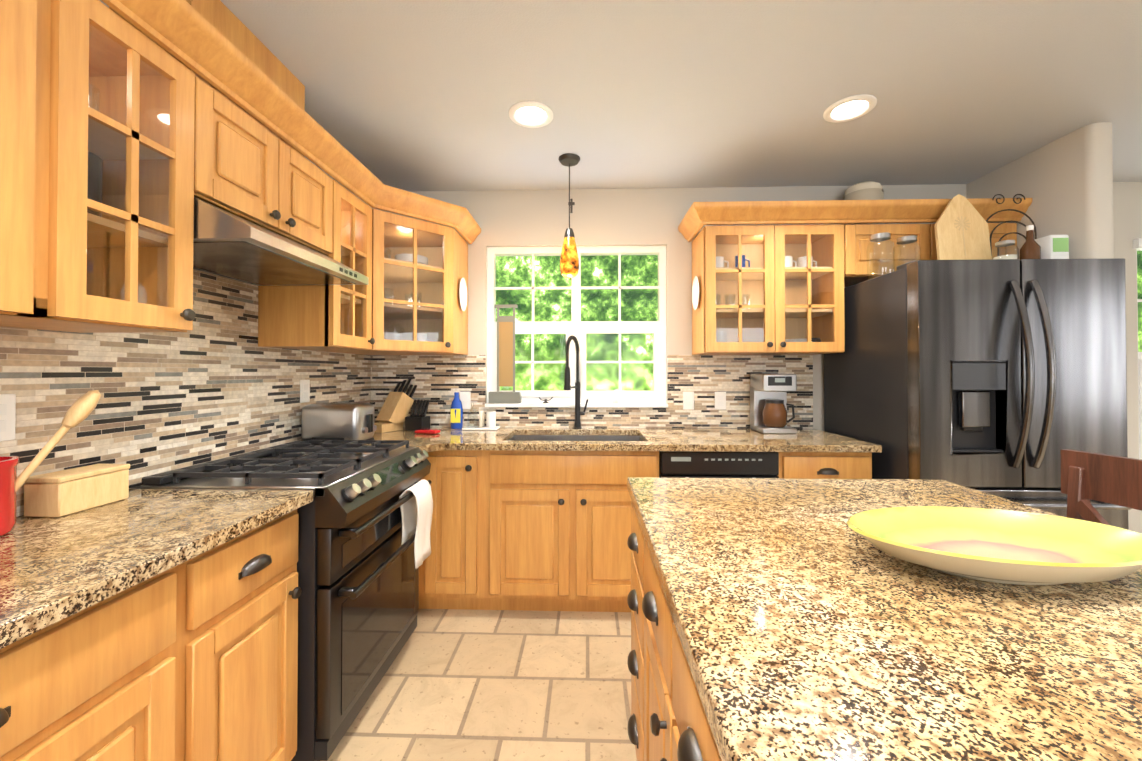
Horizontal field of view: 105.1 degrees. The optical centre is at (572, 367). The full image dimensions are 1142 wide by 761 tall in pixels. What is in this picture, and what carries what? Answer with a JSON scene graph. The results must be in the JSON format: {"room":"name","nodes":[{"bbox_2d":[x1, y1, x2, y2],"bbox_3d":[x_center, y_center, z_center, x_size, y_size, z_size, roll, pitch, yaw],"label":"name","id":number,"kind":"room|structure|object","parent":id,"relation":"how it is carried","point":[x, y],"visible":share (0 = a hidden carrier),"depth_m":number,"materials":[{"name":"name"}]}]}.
{"room":"kitchen","nodes":[
{"label":"kitchen","id":0,"kind":"room"},
{"bbox_2d":[99,0,370,488],"bbox_3d":[-1.530,0.037,-0.059,0.150,2.500,6.300,0,-1,2],"label":"wall","id":1,"kind":"structure","parent":0,"point":[136,487],"depth_m":2.25,"materials":[{"name":"beige paint"}]},
{"bbox_2d":[0,269,371,516],"bbox_3d":[-1.415,0.006,1.063,0.008,0.743,3.750,0,-1,2],"label":"backsplash","id":2,"kind":"structure","parent":1,"relation":"attached to","point":[217,382],"depth_m":1.53,"materials":[{"name":"tile"}]},
{"bbox_2d":[0,394,15,441],"bbox_3d":[-1.406,0.123,1.067,0.008,0.116,0.072,0,-1,2],"label":"electrical outlet","id":3,"kind":"object","parent":2,"relation":"attached to","point":[7,415],"visible":1,"depth_m":1.09,"materials":[{"name":"white plastic"}]},
{"bbox_2d":[300,380,309,402],"bbox_3d":[-1.368,0.120,2.236,0.008,0.116,0.072,0,-1,2],"label":"electrical outlet","id":4,"kind":"object","parent":2,"relation":"attached to","point":[304,391],"visible":1,"depth_m":2.23,"materials":[{"name":"white plastic"}]},
{"bbox_2d":[72,64,339,259],"bbox_3d":[-1.231,-0.667,1.589,0.337,0.340,0.675,0,-1,2],"label":"upper cabinet","id":5,"kind":"object","parent":1,"relation":"attached to","point":[130,130],"depth_m":1.23,"materials":[{"name":"brown wood"}]},
{"bbox_2d":[193,197,368,285],"bbox_3d":[-1.150,-0.427,1.584,0.499,0.132,0.671,0,-1,2],"label":"range hood","id":6,"kind":"object","parent":5,"relation":"attached to","point":[227,244],"visible":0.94,"depth_m":1.46,"materials":[{"name":"silver metal"}]},
{"bbox_2d":[100,0,311,151],"bbox_3d":[-1.271,-1.016,1.589,0.257,0.355,0.530,0,-1,2],"label":"crown molding","id":7,"kind":"structure","parent":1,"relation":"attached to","point":[206,33],"depth_m":1.26,"materials":[{"name":"brown wood"}]},
{"bbox_2d":[364,204,455,347],"bbox_3d":[-0.878,-0.488,2.429,0.333,0.683,0.333,0,-1,2],"label":"upper cabinet","id":8,"kind":"object","parent":1,"relation":"attached to","point":[412,262],"depth_m":2.53,"materials":[{"name":"brown wood"}]},
{"bbox_2d":[459,278,466,310],"bbox_3d":[-0.695,-0.460,2.751,0.018,0.210,0.167,0,-1,2],"label":"plate","id":9,"kind":"object","parent":8,"relation":"attached to","point":[463,294],"visible":0.98,"depth_m":2.76,"materials":[{"name":"white ceramic"}]},
{"bbox_2d":[327,609,636,760],"bbox_3d":[2.043,1.336,-0.185,7.600,0.100,6.600,0,-1,2],"label":"floor","id":10,"kind":"structure","parent":0,"point":[483,685],"depth_m":1.75,"materials":[{"name":"tile"}]},
{"bbox_2d":[0,555,199,760],"bbox_3d":[-1.148,0.852,0.622,0.565,0.880,0.700,0,-1,2],"label":"base cabinet","id":11,"kind":"object","parent":10,"relation":"on","point":[195,658],"depth_m":0.82,"materials":[{"name":"brown wood"}]},
{"bbox_2d":[0,489,313,648],"bbox_3d":[-1.142,0.388,0.274,0.599,0.035,2.198,0,-1,2],"label":"countertop","id":12,"kind":"structure","parent":11,"relation":"on","point":[53,570],"depth_m":0.94,"materials":[{"name":"stone"}]},
{"bbox_2d":[0,390,100,535],"bbox_3d":[-1.309,0.216,1.012,0.202,0.321,0.247,0,-1,2],"label":"crock","id":13,"kind":"object","parent":12,"relation":"on","point":[80,409],"visible":1,"depth_m":1.02,"materials":[{"name":"red ceramic"}]},
{"bbox_2d":[24,464,129,516],"bbox_3d":[-1.338,0.328,1.188,0.099,0.100,0.174,0,-1,2],"label":"box","id":14,"kind":"object","parent":12,"relation":"on","point":[61,493],"visible":0.94,"depth_m":1.14,"materials":[{"name":"beige wood"}]},
{"bbox_2d":[196,509,301,760],"bbox_3d":[-1.130,0.857,1.171,0.565,0.880,0.400,0,-1,2],"label":"base cabinet","id":15,"kind":"object","parent":10,"relation":"on","point":[247,655],"depth_m":1.15,"materials":[{"name":"brown wood"}]},
{"bbox_2d":[140,440,432,760],"bbox_3d":[-1.008,0.823,1.744,0.719,0.960,0.739,0,-1,2],"label":"range","id":16,"kind":"object","parent":10,"relation":"on","point":[364,532],"visible":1,"depth_m":1.51,"materials":[{"name":"black metal"}]},
{"bbox_2d":[399,479,432,568],"bbox_3d":[-0.684,0.676,1.917,0.083,0.330,0.179,0,-1,2],"label":"towel","id":17,"kind":"object","parent":16,"relation":"hanging from","point":[415,514],"depth_m":1.90,"materials":[{"name":"beige fabric"}]},
{"bbox_2d":[418,451,437,608],"bbox_3d":[-1.038,0.871,2.607,0.659,0.880,0.618,0,-1,2],"label":"base cabinet","id":18,"kind":"object","parent":10,"relation":"on","point":[428,571],"depth_m":2.29,"materials":[{"name":"brown wood"}]},
{"bbox_2d":[364,439,443,451],"bbox_3d":[-1.025,0.406,2.195,0.709,0.035,0.135,0,-1,2],"label":"countertop","id":19,"kind":"structure","parent":18,"relation":"on","point":[429,445],"depth_m":2.25,"materials":[{"name":"stone"}]},
{"bbox_2d":[301,403,376,445],"bbox_3d":[-1.188,0.285,2.238,0.318,0.206,0.191,0,-1,2],"label":"toaster","id":20,"kind":"object","parent":19,"relation":"on","point":[337,421],"visible":0.9,"depth_m":2.15,"materials":[{"name":"silver metal"}]},
{"bbox_2d":[373,427,881,452],"bbox_3d":[0.093,0.503,2.555,2.922,0.220,0.657,0,-1,2],"label":"countertop","id":21,"kind":"structure","parent":18,"relation":"on","point":[503,438],"depth_m":2.38,"materials":[{"name":"stone"}]},
{"bbox_2d":[374,378,416,432],"bbox_3d":[-1.135,0.230,2.790,0.120,0.328,0.297,0,-1,27],"label":"knife block","id":22,"kind":"object","parent":21,"relation":"on","point":[394,411],"visible":1,"depth_m":2.75,"materials":[{"name":"brown wood"}]},
{"bbox_2d":[405,400,429,430],"bbox_3d":[-0.979,0.299,2.764,0.120,0.188,0.094,0,-1,17],"label":"knife block","id":23,"kind":"object","parent":21,"relation":"on","point":[417,418],"visible":0.98,"depth_m":2.75,"materials":[{"name":"black plastic"}]},
{"bbox_2d":[415,429,440,433],"bbox_3d":[-0.869,0.381,2.618,0.140,0.022,0.070,0,-1,14],"label":"mitt","id":24,"kind":"object","parent":21,"relation":"on","point":[427,431],"visible":1,"depth_m":2.59,"materials":[{"name":"red fabric"}]},
{"bbox_2d":[450,392,462,428],"bbox_3d":[-0.755,0.277,2.841,0.083,0.235,0.050,0,-1,2],"label":"soap bottle","id":25,"kind":"object","parent":21,"relation":"on","point":[456,414],"visible":1,"depth_m":2.82,"materials":[{"name":"blue plastic"}]},
{"bbox_2d":[462,401,499,429],"bbox_3d":[-0.588,0.304,2.815,0.220,0.180,0.130,0,-1,2],"label":"sink caddy","id":26,"kind":"object","parent":21,"relation":"on","point":[490,420],"visible":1,"depth_m":2.79,"materials":[{"name":"white ceramic"}]},
{"bbox_2d":[564,335,587,428],"bbox_3d":[0.022,0.094,2.753,0.151,0.600,0.209,0,-1,2],"label":"faucet","id":27,"kind":"object","parent":21,"relation":"on","point":[578,412],"visible":1,"depth_m":2.81,"materials":[{"name":"black metal"}]},
{"bbox_2d":[750,374,796,433],"bbox_3d":[1.242,0.215,2.707,0.214,0.355,0.212,0,-1,2],"label":"coffee maker","id":28,"kind":"object","parent":21,"relation":"on","point":[768,403],"visible":1,"depth_m":2.63,"materials":[{"name":"silver metal"}]},
{"bbox_2d":[438,450,485,609],"bbox_3d":[-0.613,0.871,2.594,0.307,0.880,0.618,0,-1,2],"label":"base cabinet","id":29,"kind":"object","parent":10,"relation":"on","point":[461,473],"depth_m":2.29,"materials":[{"name":"brown wood"}]},
{"bbox_2d":[486,450,658,611],"bbox_3d":[-0.001,0.871,2.574,0.917,0.880,0.618,0,-1,2],"label":"base cabinet","id":30,"kind":"object","parent":10,"relation":"on","point":[531,530],"depth_m":2.27,"materials":[{"name":"brown wood"}]},
{"bbox_2d":[627,501,636,744],"bbox_3d":[0.614,0.858,1.269,0.850,0.880,0.393,0,-1,2],"label":"base cabinet","id":31,"kind":"object","parent":10,"relation":"on","point":[631,539],"depth_m":1.35,"materials":[{"name":"brown wood"}]},
{"bbox_2d":[635,517,713,760],"bbox_3d":[0.596,0.853,0.719,0.850,0.880,0.837,0,-1,2],"label":"base cabinet","id":32,"kind":"object","parent":10,"relation":"on","point":[668,720],"depth_m":0.88,"materials":[{"name":"brown wood"}]},
{"bbox_2d":[711,737,721,760],"bbox_3d":[0.573,0.846,-0.019,0.850,0.880,0.904,0,-1,2],"label":"base cabinet","id":33,"kind":"object","parent":10,"relation":"on","point":[715,756],"depth_m":0.51,"materials":[{"name":"brown wood"}]},
{"bbox_2d":[627,477,1141,760],"bbox_3d":[0.677,0.385,0.207,1.065,0.040,2.580,0,-1,2],"label":"countertop","id":34,"kind":"structure","parent":33,"relation":"on","point":[810,624],"depth_m":0.60,"materials":[{"name":"stone"}]},
{"bbox_2d":[847,506,1141,584],"bbox_3d":[0.784,0.336,0.815,0.510,0.068,0.290,0,-1,2],"label":"platter","id":35,"kind":"object","parent":34,"relation":"on","point":[1005,546],"visible":1,"depth_m":0.84,"materials":[{"name":"ceramic"}]},
{"bbox_2d":[659,451,778,477],"bbox_3d":[0.761,0.872,2.505,0.598,0.876,0.614,0,-1,2],"label":"dishwasher","id":36,"kind":"object","parent":10,"relation":"on","point":[683,464],"visible":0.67,"depth_m":2.24,"materials":[{"name":"black plastic"}]},
{"bbox_2d":[777,452,871,478],"bbox_3d":[1.304,0.871,2.533,0.472,0.880,0.618,0,-1,2],"label":"base cabinet","id":37,"kind":"object","parent":10,"relation":"on","point":[792,465],"depth_m":2.23,"materials":[{"name":"brown wood"}]},
{"bbox_2d":[824,258,1131,529],"bbox_3d":[2.043,0.404,2.332,0.910,1.810,0.905,0,-1,2],"label":"fridge","id":38,"kind":"object","parent":10,"relation":"on","point":[1005,378],"visible":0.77,"depth_m":1.98,"materials":[{"name":"black"}]},
{"bbox_2d":[867,232,902,279],"bbox_3d":[1.669,-0.598,2.377,0.124,0.245,0.122,0,-1,2],"label":"jar","id":39,"kind":"object","parent":38,"relation":"on","point":[885,236],"depth_m":2.36,"materials":[{"name":"clear glass"}]},
{"bbox_2d":[903,235,920,261],"bbox_3d":[1.824,-0.593,2.392,0.120,0.235,0.118,0,-1,2],"label":"jar","id":40,"kind":"object","parent":38,"relation":"on","point":[909,239],"depth_m":2.35,"materials":[{"name":"clear glass"}]},
{"bbox_2d":[934,194,991,259],"bbox_3d":[2.104,-0.713,2.366,0.270,0.469,0.065,0,-1,2],"label":"cutting board","id":41,"kind":"object","parent":38,"relation":"on","point":[961,228],"visible":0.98,"depth_m":2.36,"materials":[{"name":"brown wood"}]},
{"bbox_2d":[992,236,1027,259],"bbox_3d":[2.220,-0.561,2.249,0.100,0.170,0.098,0,-1,2],"label":"jar","id":42,"kind":"object","parent":38,"relation":"on","point":[1024,249],"depth_m":2.22,"materials":[{"name":"clear glass"}]},
{"bbox_2d":[986,194,1036,258],"bbox_3d":[2.377,-0.713,2.373,0.287,0.469,0.032,0,-1,2],"label":"wine rack","id":43,"kind":"object","parent":38,"relation":"on","point":[1023,213],"visible":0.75,"depth_m":2.38,"materials":[{"name":"grey metal"}]},
{"bbox_2d":[1026,225,1040,258],"bbox_3d":[2.324,-0.600,2.226,0.076,0.245,0.074,0,-1,2],"label":"bottle","id":44,"kind":"object","parent":38,"relation":"on","point":[1030,248],"depth_m":2.20,"materials":[{"name":"brown glass"}]},
{"bbox_2d":[1034,235,1068,258],"bbox_3d":[2.433,-0.572,2.241,0.095,0.190,0.122,0,-1,2],"label":"box","id":45,"kind":"object","parent":38,"relation":"on","point":[1054,246],"visible":0.44,"depth_m":2.18,"materials":[{"name":"white cardboard"}]},
{"bbox_2d":[1060,449,1141,525],"bbox_3d":[1.422,0.784,1.210,0.510,1.029,0.500,0,-1,2],"label":"chair","id":46,"kind":"object","parent":10,"relation":"on","point":[1086,477],"visible":0.23,"depth_m":1.36,"materials":[{"name":"brown wood"}]},
{"bbox_2d":[220,0,1141,191],"bbox_3d":[2.043,-1.264,-0.160,7.600,0.100,6.600,0,-1,2],"label":"ceiling","id":47,"kind":"structure","parent":0,"point":[415,95],"depth_m":1.85,"materials":[{"name":"grey paint"}]},
{"bbox_2d":[509,101,552,127],"bbox_3d":[-0.197,-1.187,2.062,0.210,0.010,0.210,0,-1,2],"label":"recessed light","id":48,"kind":"object","parent":47,"relation":"in","point":[530,114],"visible":1,"depth_m":2.05,"materials":[{"name":"white plastic"}]},
{"bbox_2d":[558,153,579,277],"bbox_3d":[-0.021,-0.850,2.483,0.124,0.674,0.124,0,-1,2],"label":"pendant lamp","id":49,"kind":"object","parent":47,"relation":"hanging from","point":[569,263],"visible":1,"depth_m":2.45,"materials":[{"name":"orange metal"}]},
{"bbox_2d":[823,94,876,122],"bbox_3d":[1.272,-1.187,2.015,0.210,0.010,0.210,0,-1,2],"label":"recessed light","id":50,"kind":"object","parent":47,"relation":"in","point":[850,108],"visible":1,"depth_m":2.01,"materials":[{"name":"white plastic"}]},
{"bbox_2d":[371,182,1141,533],"bbox_3d":[2.141,0.066,2.900,7.000,2.500,0.150,0,-1,2],"label":"wall","id":51,"kind":"structure","parent":0,"point":[539,218],"depth_m":2.89,"materials":[{"name":"beige paint"}]},
{"bbox_2d":[485,246,667,407],"bbox_3d":[0.021,-0.276,2.929,1.200,1.075,0.135,0,-1,2],"label":"window","id":52,"kind":"structure","parent":51,"relation":"in","point":[577,327],"depth_m":2.93,"materials":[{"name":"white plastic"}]},
{"bbox_2d":[489,304,521,402],"bbox_3d":[-0.450,-0.092,2.908,0.210,0.654,0.062,0,-1,2],"label":"fountain","id":53,"kind":"object","parent":52,"relation":"on","point":[505,350],"visible":1,"depth_m":2.90,"materials":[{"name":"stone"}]},
{"bbox_2d":[539,389,639,403],"bbox_3d":[0.107,0.187,2.884,0.670,0.095,0.058,0,-1,2],"label":"ornaments","id":54,"kind":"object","parent":51,"relation":"attached to","point":[617,398],"depth_m":2.87,"materials":[{"name":"white ceramic"}]},
{"bbox_2d":[372,355,812,428],"bbox_3d":[0.112,0.155,2.884,2.884,0.479,0.009,0,-1,2],"label":"backsplash","id":55,"kind":"structure","parent":51,"relation":"attached to","point":[437,378],"depth_m":2.87,"materials":[{"name":"tile"}]},
{"bbox_2d":[460,392,470,408],"bbox_3d":[-0.715,0.216,2.901,0.072,0.116,0.008,0,-1,2],"label":"electrical outlet","id":56,"kind":"object","parent":55,"relation":"attached to","point":[465,398],"visible":0.81,"depth_m":2.90,"materials":[{"name":"white plastic"}]},
{"bbox_2d":[683,392,693,409],"bbox_3d":[0.754,0.216,2.855,0.072,0.116,0.008,0,-1,2],"label":"electrical outlet","id":57,"kind":"object","parent":55,"relation":"attached to","point":[688,400],"visible":1,"depth_m":2.85,"materials":[{"name":"white plastic"}]},
{"bbox_2d":[715,392,725,409],"bbox_3d":[0.959,0.216,2.848,0.072,0.116,0.008,0,-1,2],"label":"electrical outlet","id":58,"kind":"object","parent":55,"relation":"attached to","point":[720,400],"visible":1,"depth_m":2.85,"materials":[{"name":"white plastic"}]},
{"bbox_2d":[806,198,1021,289],"bbox_3d":[2.037,-0.728,2.665,0.983,0.404,0.337,0,-1,2],"label":"upper cabinet","id":59,"kind":"object","parent":51,"relation":"attached to","point":[836,254],"depth_m":2.50,"materials":[{"name":"brown wood"}]},
{"bbox_2d":[692,276,699,309],"bbox_3d":[0.763,-0.461,2.704,0.018,0.210,0.167,0,-1,2],"label":"plate","id":60,"kind":"object","parent":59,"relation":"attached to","point":[695,293],"visible":1,"depth_m":2.72,"materials":[{"name":"white ceramic"}]},
{"bbox_2d":[843,181,883,199],"bbox_3d":[1.773,-1.027,2.678,0.210,0.190,0.208,0,-1,2],"label":"bowl","id":61,"kind":"object","parent":59,"relation":"on","point":[868,190],"visible":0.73,"depth_m":2.59,"materials":[{"name":"beige ceramic"}]},
{"bbox_2d":[1133,238,1141,458],"bbox_3d":[4.189,-0.067,2.794,1.240,1.495,0.135,0,-1,2],"label":"window","id":62,"kind":"structure","parent":51,"relation":"in","point":[1137,244],"depth_m":2.80,"materials":[{"name":"white plastic"}]},
{"bbox_2d":[966,122,1113,259],"bbox_3d":[2.587,0.062,2.461,0.120,2.499,0.699,0,-1,2],"label":"wall","id":63,"kind":"structure","parent":0,"point":[1065,183],"depth_m":2.22,"materials":[{"name":"beige paint"}]},
{"label":"outside","id":64,"kind":"structure","parent":0,"visible":0},
{"bbox_2d":[496,251,1141,390],"bbox_3d":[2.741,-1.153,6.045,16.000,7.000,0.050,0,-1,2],"label":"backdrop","id":65,"kind":"structure","parent":64,"point":[592,298],"depth_m":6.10,"materials":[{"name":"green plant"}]}
]}

